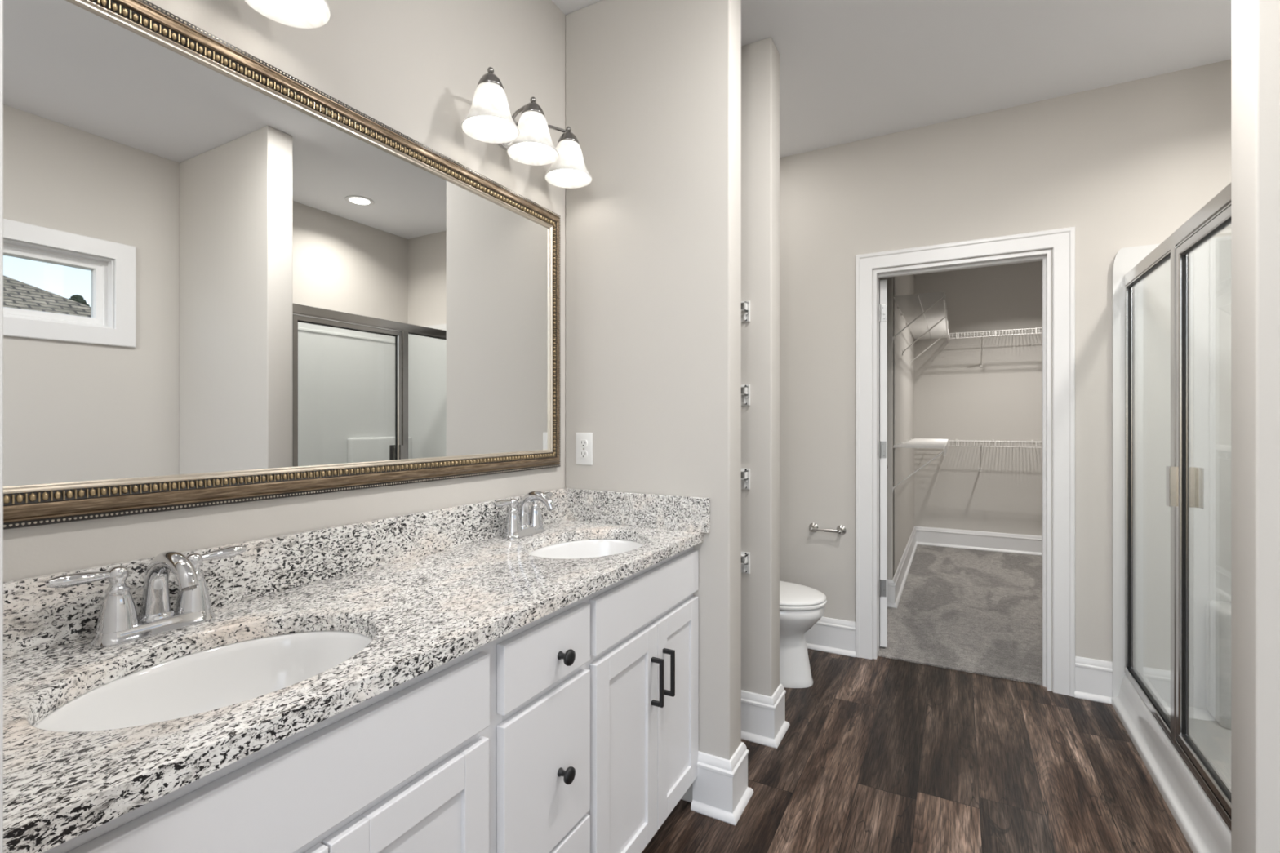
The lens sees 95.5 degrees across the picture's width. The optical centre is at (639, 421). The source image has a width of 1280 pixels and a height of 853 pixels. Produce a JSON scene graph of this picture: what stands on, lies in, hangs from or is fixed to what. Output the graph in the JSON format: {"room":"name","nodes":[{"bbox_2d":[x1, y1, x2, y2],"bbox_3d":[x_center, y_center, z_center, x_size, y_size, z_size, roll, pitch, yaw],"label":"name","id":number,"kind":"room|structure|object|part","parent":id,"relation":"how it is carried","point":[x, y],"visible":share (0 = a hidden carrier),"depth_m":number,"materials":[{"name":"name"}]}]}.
{"room":"bathroom","nodes":[
{"label":"bathroom","id":0,"kind":"room"},
{"bbox_2d":[0,0,3,852],"bbox_3d":[-0.783,-0.126,0.532,0.632,2.732,0.126,0,0,29],"label":"wall","id":1,"kind":"structure","parent":0,"point":[1,1],"depth_m":0.43,"materials":[{"name":"white paint"}]},
{"bbox_2d":[3,0,565,582],"bbox_3d":[-0.117,-0.126,2.545,0.120,2.732,4.320,0,0,29],"label":"wall","id":2,"kind":"structure","parent":0,"point":[415,68],"depth_m":1.48,"materials":[{"name":"grey paint"}]},
{"bbox_2d":[3,0,559,529],"bbox_3d":[-0.640,-0.289,1.424,0.028,0.898,1.490,0,0,29],"label":"framed mirror","id":3,"kind":"object","parent":2,"relation":"attached to","point":[227,280],"visible":1,"depth_m":1.14,"materials":[{"name":"gold paint"}]},
{"bbox_2d":[3,488,568,659],"bbox_3d":[-0.643,0.296,1.428,0.019,0.112,1.579,0,0,29],"label":"backsplash","id":4,"kind":"structure","parent":2,"relation":"attached to","point":[37,617],"depth_m":1.20,"materials":[{"name":"stone"}]},
{"bbox_2d":[244,0,331,28],"bbox_3d":[-0.792,-0.905,0.971,0.196,0.184,0.527,0,0,29],"label":"vanity light","id":5,"kind":"object","parent":2,"relation":"attached to","point":[304,14],"visible":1,"depth_m":1.18,"materials":[{"name":"white glass"}]},
{"bbox_2d":[461,66,591,188],"bbox_3d":[-0.345,-0.905,1.793,0.196,0.184,0.527,0,0,29],"label":"vanity light","id":6,"kind":"object","parent":2,"relation":"attached to","point":[489,119],"visible":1,"depth_m":1.74,"materials":[{"name":"white glass"}]},
{"bbox_3d":[-0.416,-0.873,1.621,0.157,0.119,0.157,0,0,29],"label":"lamp shade","id":7,"kind":"part","parent":6,"relation":"part of","materials":[{"name":"white glass"}]},
{"bbox_3d":[-0.416,-0.868,1.621,0.061,0.084,0.061,0,0,29],"label":"bulb","id":8,"kind":"part","parent":6,"relation":"part of","materials":[{"name":"white glass"}]},
{"bbox_3d":[-0.328,-0.880,1.783,0.157,0.119,0.157,0,0,29],"label":"lamp shade","id":9,"kind":"part","parent":6,"relation":"part of","materials":[{"name":"white glass"}]},
{"bbox_3d":[-0.328,-0.876,1.783,0.061,0.084,0.061,0,0,29],"label":"bulb","id":10,"kind":"part","parent":6,"relation":"part of","materials":[{"name":"white glass"}]},
{"bbox_3d":[-0.372,-0.954,1.807,0.109,0.056,0.376,0,0,29],"label":"arm","id":11,"kind":"part","parent":6,"relation":"part of","materials":[{"name":"silver metal"}]},
{"bbox_3d":[-0.239,-0.873,1.946,0.157,0.119,0.157,0,0,29],"label":"lamp shade","id":12,"kind":"part","parent":6,"relation":"part of","materials":[{"name":"white glass"}]},
{"bbox_3d":[-0.239,-0.868,1.946,0.061,0.084,0.061,0,0,29],"label":"bulb","id":13,"kind":"part","parent":6,"relation":"part of","materials":[{"name":"white glass"}]},
{"bbox_2d":[565,0,741,803],"bbox_3d":[0.031,-0.126,2.029,0.632,2.732,0.117,0,0,29],"label":"wall","id":14,"kind":"structure","parent":0,"point":[653,87],"depth_m":1.94,"materials":[{"name":"grey paint"}]},
{"bbox_2d":[576,432,592,465],"bbox_3d":[-0.200,0.096,2.083,0.070,0.115,0.010,0,0,29],"label":"wall outlet","id":15,"kind":"object","parent":14,"relation":"attached to","point":[584,440],"visible":1,"depth_m":2.08,"materials":[{"name":"white plastic"}]},
{"bbox_2d":[579,450,587,457],"bbox_3d":[-0.202,0.116,2.081,0.033,0.027,0.003,0,0,29],"label":"receptacle","id":16,"kind":"object","parent":15,"relation":"attached to","point":[583,454],"depth_m":2.08,"materials":[{"name":"white plastic"}]},
{"bbox_2d":[579,440,587,447],"bbox_3d":[-0.202,0.076,2.081,0.033,0.027,0.003,0,0,29],"label":"receptacle","id":17,"kind":"object","parent":15,"relation":"attached to","point":[583,443],"depth_m":2.08,"materials":[{"name":"white plastic"}]},
{"bbox_2d":[690,742,753,826],"bbox_3d":[0.045,1.151,2.022,0.664,0.178,0.180,0,0,29],"label":"baseboard","id":18,"kind":"structure","parent":14,"relation":"attached to","point":[721,791],"depth_m":1.84,"materials":[{"name":"white paint"}]},
{"bbox_2d":[741,36,779,697],"bbox_3d":[0.261,-0.126,2.454,0.630,2.732,0.126,0,0,29],"label":"wall","id":19,"kind":"structure","parent":0,"point":[760,60],"depth_m":2.28,"materials":[{"name":"grey paint"}]},
{"bbox_2d":[741,384,750,405],"bbox_3d":[0.406,-0.106,2.284,0.046,0.082,0.034,0,0,29],"label":"shelf bracket","id":20,"kind":"object","parent":19,"relation":"attached to","point":[745,388],"visible":0.78,"depth_m":2.28,"materials":[{"name":"silver metal"}]},
{"bbox_2d":[741,551,750,573],"bbox_3d":[0.406,0.555,2.284,0.046,0.082,0.034,0,0,29],"label":"shelf bracket","id":21,"kind":"object","parent":19,"relation":"attached to","point":[745,557],"visible":0.77,"depth_m":2.28,"materials":[{"name":"silver metal"}]},
{"bbox_2d":[741,300,750,322],"bbox_3d":[0.406,-0.435,2.284,0.046,0.082,0.034,0,0,29],"label":"shelf bracket","id":22,"kind":"object","parent":19,"relation":"attached to","point":[745,305],"visible":0.77,"depth_m":2.28,"materials":[{"name":"silver metal"}]},
{"bbox_2d":[741,468,750,489],"bbox_3d":[0.406,0.224,2.284,0.046,0.082,0.034,0,0,29],"label":"shelf bracket","id":23,"kind":"object","parent":19,"relation":"attached to","point":[745,473],"visible":0.79,"depth_m":2.28,"materials":[{"name":"silver metal"}]},
{"bbox_2d":[741,684,790,748],"bbox_3d":[0.275,1.151,2.446,0.662,0.178,0.189,0,0,29],"label":"baseboard","id":24,"kind":"structure","parent":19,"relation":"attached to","point":[763,722],"depth_m":2.26,"materials":[{"name":"white paint"}]},
{"bbox_2d":[551,0,1231,274],"bbox_3d":[1.329,-1.552,2.191,2.998,0.120,8.120,0,0,29],"label":"ceiling","id":25,"kind":"structure","parent":0,"point":[851,70],"depth_m":2.33,"materials":[{"name":"white paint"}]},
{"bbox_2d":[879,274,914,579],"bbox_3d":[1.844,-0.126,5.099,0.884,2.732,2.280,0,0,29],"label":"wall","id":26,"kind":"structure","parent":0,"point":[900,374],"depth_m":4.34,"materials":[{"name":"grey paint"}]},
{"bbox_2d":[892,291,948,364],"bbox_3d":[2.360,-0.687,4.795,0.315,0.314,2.300,0,0,29],"label":"wire shelf","id":27,"kind":"object","parent":26,"relation":"attached to","point":[922,326],"visible":1,"depth_m":4.50,"materials":[{"name":"white metal"}]},
{"bbox_2d":[892,438,948,493],"bbox_3d":[2.360,0.313,4.795,0.315,0.314,2.300,0,0,29],"label":"wire shelf","id":28,"kind":"object","parent":26,"relation":"attached to","point":[915,442],"visible":1,"depth_m":4.28,"materials":[{"name":"white metal"}]},
{"bbox_2d":[887,526,1041,608],"bbox_3d":[2.472,1.143,4.291,2.758,0.178,3.098,0,0,29],"label":"baseboard","id":29,"kind":"structure","parent":26,"relation":"attached to","point":[1028,544],"depth_m":5.52,"materials":[{"name":"white paint"}]},
{"bbox_2d":[641,544,1192,852],"bbox_3d":[1.329,1.266,2.191,2.998,0.068,8.120,0,0,29],"label":"floor","id":30,"kind":"structure","parent":0,"point":[882,754],"depth_m":2.17,"materials":[{"name":"wood"}]},
{"bbox_2d":[43,546,697,852],"bbox_3d":[-0.404,0.812,1.298,0.562,0.856,1.577,0,0,29],"label":"vanity cabinet","id":31,"kind":"object","parent":30,"relation":"on","point":[574,729],"visible":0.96,"depth_m":1.07,"materials":[{"name":"white wood"}]},
{"bbox_3d":[-0.489,0.848,0.644,0.020,0.574,0.294,0,0,29],"label":"door","id":32,"kind":"part","parent":31,"relation":"part of","materials":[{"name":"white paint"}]},
{"bbox_2d":[3,488,710,852],"bbox_3d":[-0.402,0.311,1.297,0.566,0.143,1.579,0,0,29],"label":"countertop","id":33,"kind":"structure","parent":31,"relation":"on","point":[428,589],"depth_m":0.99,"materials":[{"name":"stone"}]},
{"bbox_2d":[45,545,246,648],"bbox_3d":[-0.781,0.283,0.965,0.152,0.138,0.273,0,0,29],"label":"faucet","id":34,"kind":"object","parent":33,"relation":"on","point":[118,623],"visible":1,"depth_m":0.95,"materials":[{"name":"silver metal"}]},
{"bbox_3d":[-0.863,0.242,0.899,0.025,0.019,0.078,0,0,29],"label":"lever","id":35,"kind":"part","parent":34,"relation":"part of","materials":[{"name":"silver metal"}]},
{"bbox_3d":[-0.844,0.282,0.939,0.053,0.099,0.053,0,0,29],"label":"handle","id":36,"kind":"part","parent":34,"relation":"part of","materials":[{"name":"silver metal"}]},
{"bbox_3d":[-0.818,0.341,0.986,0.066,0.022,0.172,0,0,29],"label":"plate","id":37,"kind":"part","parent":34,"relation":"part of","materials":[{"name":"silver metal"}]},
{"bbox_3d":[-0.779,0.274,0.965,0.149,0.121,0.052,0,0,29],"label":"spout","id":38,"kind":"part","parent":34,"relation":"part of","materials":[{"name":"silver metal"}]},
{"bbox_3d":[-0.793,0.282,1.032,0.053,0.099,0.053,0,0,29],"label":"handle","id":39,"kind":"part","parent":34,"relation":"part of","materials":[{"name":"silver metal"}]},
{"bbox_3d":[-0.770,0.242,1.071,0.025,0.019,0.078,0,0,29],"label":"lever","id":40,"kind":"part","parent":34,"relation":"part of","materials":[{"name":"silver metal"}]},
{"bbox_2d":[493,490,555,539],"bbox_3d":[-0.325,0.283,1.802,0.152,0.138,0.273,0,0,29],"label":"faucet","id":41,"kind":"object","parent":33,"relation":"on","point":[520,522],"visible":1,"depth_m":1.79,"materials":[{"name":"silver metal"}]},
{"bbox_3d":[-0.408,0.242,1.736,0.025,0.019,0.078,0,0,29],"label":"lever","id":42,"kind":"part","parent":41,"relation":"part of","materials":[{"name":"silver metal"}]},
{"bbox_3d":[-0.388,0.282,1.776,0.053,0.099,0.053,0,0,29],"label":"handle","id":43,"kind":"part","parent":41,"relation":"part of","materials":[{"name":"silver metal"}]},
{"bbox_3d":[-0.363,0.341,1.823,0.066,0.022,0.172,0,0,29],"label":"plate","id":44,"kind":"part","parent":41,"relation":"part of","materials":[{"name":"silver metal"}]},
{"bbox_3d":[-0.338,0.282,1.870,0.053,0.099,0.053,0,0,29],"label":"handle","id":45,"kind":"part","parent":41,"relation":"part of","materials":[{"name":"silver metal"}]},
{"bbox_3d":[-0.324,0.274,1.802,0.149,0.121,0.052,0,0,29],"label":"spout","id":46,"kind":"part","parent":41,"relation":"part of","materials":[{"name":"silver metal"}]},
{"bbox_3d":[-0.315,0.242,1.908,0.025,0.019,0.078,0,0,29],"label":"lever","id":47,"kind":"part","parent":41,"relation":"part of","materials":[{"name":"silver metal"}]},
{"bbox_2d":[528,538,644,596],"bbox_3d":[-0.152,0.465,1.705,0.347,0.162,0.453,0,0,29],"label":"undermount sink","id":48,"kind":"object","parent":33,"relation":"in","point":[584,548],"visible":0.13,"depth_m":1.88,"materials":[{"name":"white ceramic"}]},
{"bbox_3d":[-0.347,0.848,0.906,0.020,0.574,0.298,0,0,29],"label":"door","id":49,"kind":"part","parent":31,"relation":"part of","materials":[{"name":"white paint"}]},
{"bbox_3d":[-0.189,0.720,1.196,0.020,0.317,0.285,0,0,29],"label":"drawer","id":50,"kind":"part","parent":31,"relation":"part of","materials":[{"name":"white paint"}]},
{"bbox_3d":[-0.189,0.475,1.196,0.020,0.129,0.285,0,0,29],"label":"drawer","id":51,"kind":"part","parent":31,"relation":"part of","materials":[{"name":"white paint"}]},
{"bbox_3d":[-0.154,0.732,1.208,0.032,0.033,0.033,0,0,29],"label":"knob","id":52,"kind":"part","parent":31,"relation":"part of","materials":[{"name":"black metal"}]},
{"bbox_3d":[-0.154,0.487,1.208,0.032,0.033,0.033,0,0,29],"label":"knob","id":53,"kind":"part","parent":31,"relation":"part of","materials":[{"name":"black metal"}]},
{"bbox_3d":[-0.189,1.012,1.196,0.020,0.245,0.285,0,0,29],"label":"drawer","id":54,"kind":"part","parent":31,"relation":"part of","materials":[{"name":"white paint"}]},
{"bbox_3d":[-0.034,0.848,1.481,0.020,0.574,0.312,0,0,29],"label":"door","id":55,"kind":"part","parent":31,"relation":"part of","materials":[{"name":"white paint"}]},
{"bbox_3d":[0.047,0.705,1.576,0.035,0.128,0.011,0,0,29],"label":"handle","id":56,"kind":"part","parent":31,"relation":"part of","materials":[{"name":"black metal"}]},
{"bbox_3d":[0.081,0.705,1.637,0.035,0.128,0.011,0,0,29],"label":"handle","id":57,"kind":"part","parent":31,"relation":"part of","materials":[{"name":"black metal"}]},
{"bbox_3d":[0.111,0.848,1.747,0.020,0.574,0.288,0,0,29],"label":"door","id":58,"kind":"part","parent":31,"relation":"part of","materials":[{"name":"white paint"}]},
{"bbox_2d":[779,581,826,688],"bbox_3d":[0.554,0.856,2.886,0.716,0.768,0.416,0,0,29],"label":"toilet","id":59,"kind":"object","parent":30,"relation":"on","point":[801,606],"visible":0.22,"depth_m":2.72,"materials":[{"name":"white ceramic"}]},
{"bbox_3d":[0.654,0.820,2.832,0.483,0.032,0.372,0,0,29],"label":"lid","id":60,"kind":"part","parent":59,"relation":"part of","materials":[{"name":"white plastic"}]},
{"bbox_3d":[0.655,0.848,2.831,0.486,0.019,0.376,0,0,29],"label":"seat","id":61,"kind":"part","parent":59,"relation":"part of","materials":[{"name":"white plastic"}]},
{"bbox_2d":[1111,235,1231,852],"bbox_3d":[2.102,0.239,1.738,0.837,1.999,1.456,0,0,29],"label":"shower stall","id":62,"kind":"object","parent":30,"relation":"on","point":[1203,828],"visible":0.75,"depth_m":2.42,"materials":[{"name":"white plastic"}]},
{"bbox_2d":[1124,182,1231,831],"bbox_3d":[1.788,0.226,1.909,0.080,1.732,1.404,0,0,29],"label":"shower door frame","id":63,"kind":"structure","parent":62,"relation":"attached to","point":[1184,484],"depth_m":1.92,"materials":[{"name":"silver metal"}]},
{"bbox_3d":[1.967,0.246,2.240,0.016,1.672,0.611,0,0,29],"label":"fixed panel","id":64,"kind":"part","parent":63,"relation":"part of","materials":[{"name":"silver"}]},
{"bbox_3d":[1.770,0.214,1.933,0.027,0.132,0.032,0,0,29],"label":"handle","id":65,"kind":"part","parent":63,"relation":"part of","materials":[{"name":"silver metal"}]},
{"bbox_3d":[1.806,0.214,1.892,0.032,0.132,0.040,0,0,29],"label":"handle","id":66,"kind":"part","parent":63,"relation":"part of","materials":[{"name":"silver metal"}]},
{"bbox_3d":[1.629,0.238,1.624,0.026,1.636,0.701,0,0,29],"label":"door","id":67,"kind":"part","parent":63,"relation":"part of","materials":[{"name":"clear glass"}]},
{"bbox_3d":[2.477,0.965,2.127,0.518,0.470,0.384,0,0,29],"label":"seat","id":68,"kind":"part","parent":62,"relation":"part of","materials":[{"name":"white plastic"}]},
{"bbox_2d":[914,260,1041,536],"bbox_3d":[3.629,-0.126,5.494,2.115,2.732,0.120,0,0,29],"label":"wall","id":69,"kind":"structure","parent":0,"point":[955,397],"depth_m":5.61,"materials":[{"name":"grey paint"}]},
{"bbox_2d":[949,327,1041,367],"bbox_3d":[3.659,-0.687,5.231,1.550,0.314,0.314,0,0,29],"label":"wire shelf","id":70,"kind":"object","parent":69,"relation":"attached to","point":[982,335],"visible":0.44,"depth_m":5.38,"materials":[{"name":"white metal"}]},
{"bbox_2d":[949,439,1041,471],"bbox_3d":[3.659,0.323,5.231,1.550,0.314,0.314,0,0,29],"label":"wire shelf","id":71,"kind":"object","parent":69,"relation":"attached to","point":[955,440],"visible":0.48,"depth_m":5.36,"materials":[{"name":"white metal"}]},
{"bbox_2d":[779,59,1231,691],"bbox_3d":[1.746,-0.126,2.832,2.878,2.732,0.120,0,0,29],"label":"wall","id":72,"kind":"structure","parent":0,"point":[1127,164],"depth_m":2.79,"materials":[{"name":"grey paint"}]},
{"bbox_2d":[808,523,846,534],"bbox_3d":[1.001,0.580,3.129,0.197,0.051,0.068,0,0,29],"label":"toilet paper holder","id":73,"kind":"object","parent":72,"relation":"attached to","point":[813,527],"visible":1,"depth_m":3.11,"materials":[{"name":"silver metal"}]},
{"bbox_3d":[0.937,0.580,3.164,0.051,0.051,0.068,0,0,29],"label":"post","id":74,"kind":"part","parent":73,"relation":"part of","materials":[{"name":"silver metal"}]},
{"bbox_3d":[1.065,0.580,3.094,0.051,0.051,0.068,0,0,29],"label":"post","id":75,"kind":"part","parent":73,"relation":"part of","materials":[{"name":"silver metal"}]},
{"bbox_2d":[804,617,855,657],"bbox_3d":[0.581,1.151,2.874,0.792,0.178,0.919,0,0,29],"label":"baseboard","id":76,"kind":"structure","parent":72,"relation":"attached to","point":[830,635],"depth_m":3.13,"materials":[{"name":"white paint"}]},
{"bbox_2d":[879,280,888,647],"bbox_3d":[1.397,0.224,3.499,0.170,1.988,0.724,0,0,24],"label":"door","id":77,"kind":"structure","parent":72,"relation":"in","point":[883,466],"depth_m":3.15,"materials":[{"name":"white paint"}]},
{"bbox_2d":[873,249,1051,691],"bbox_3d":[1.588,0.223,2.918,0.766,2.035,0.128,0,0,29],"label":"trim","id":78,"kind":"structure","parent":72,"relation":"attached to","point":[1045,255],"depth_m":2.75,"materials":[{"name":"white paint"}]},
{"bbox_2d":[855,226,1075,697],"bbox_3d":[1.554,0.179,2.855,0.940,2.122,0.023,0,0,29],"label":"trim","id":79,"kind":"structure","parent":72,"relation":"attached to","point":[1061,241],"depth_m":2.66,"materials":[{"name":"white paint"}]},
{"bbox_2d":[1074,656,1112,704],"bbox_3d":[2.022,1.151,2.596,0.137,0.178,0.032,0,0,29],"label":"baseboard","id":80,"kind":"structure","parent":72,"relation":"attached to","point":[1093,677],"depth_m":2.59,"materials":[{"name":"white paint"}]},
{"bbox_2d":[1231,0,1279,852],"bbox_3d":[1.701,-0.126,1.051,0.892,2.732,0.128,0,0,29],"label":"wall","id":81,"kind":"structure","parent":0,"point":[1255,24],"depth_m":1.21,"materials":[{"name":"grey paint"}]}
]}

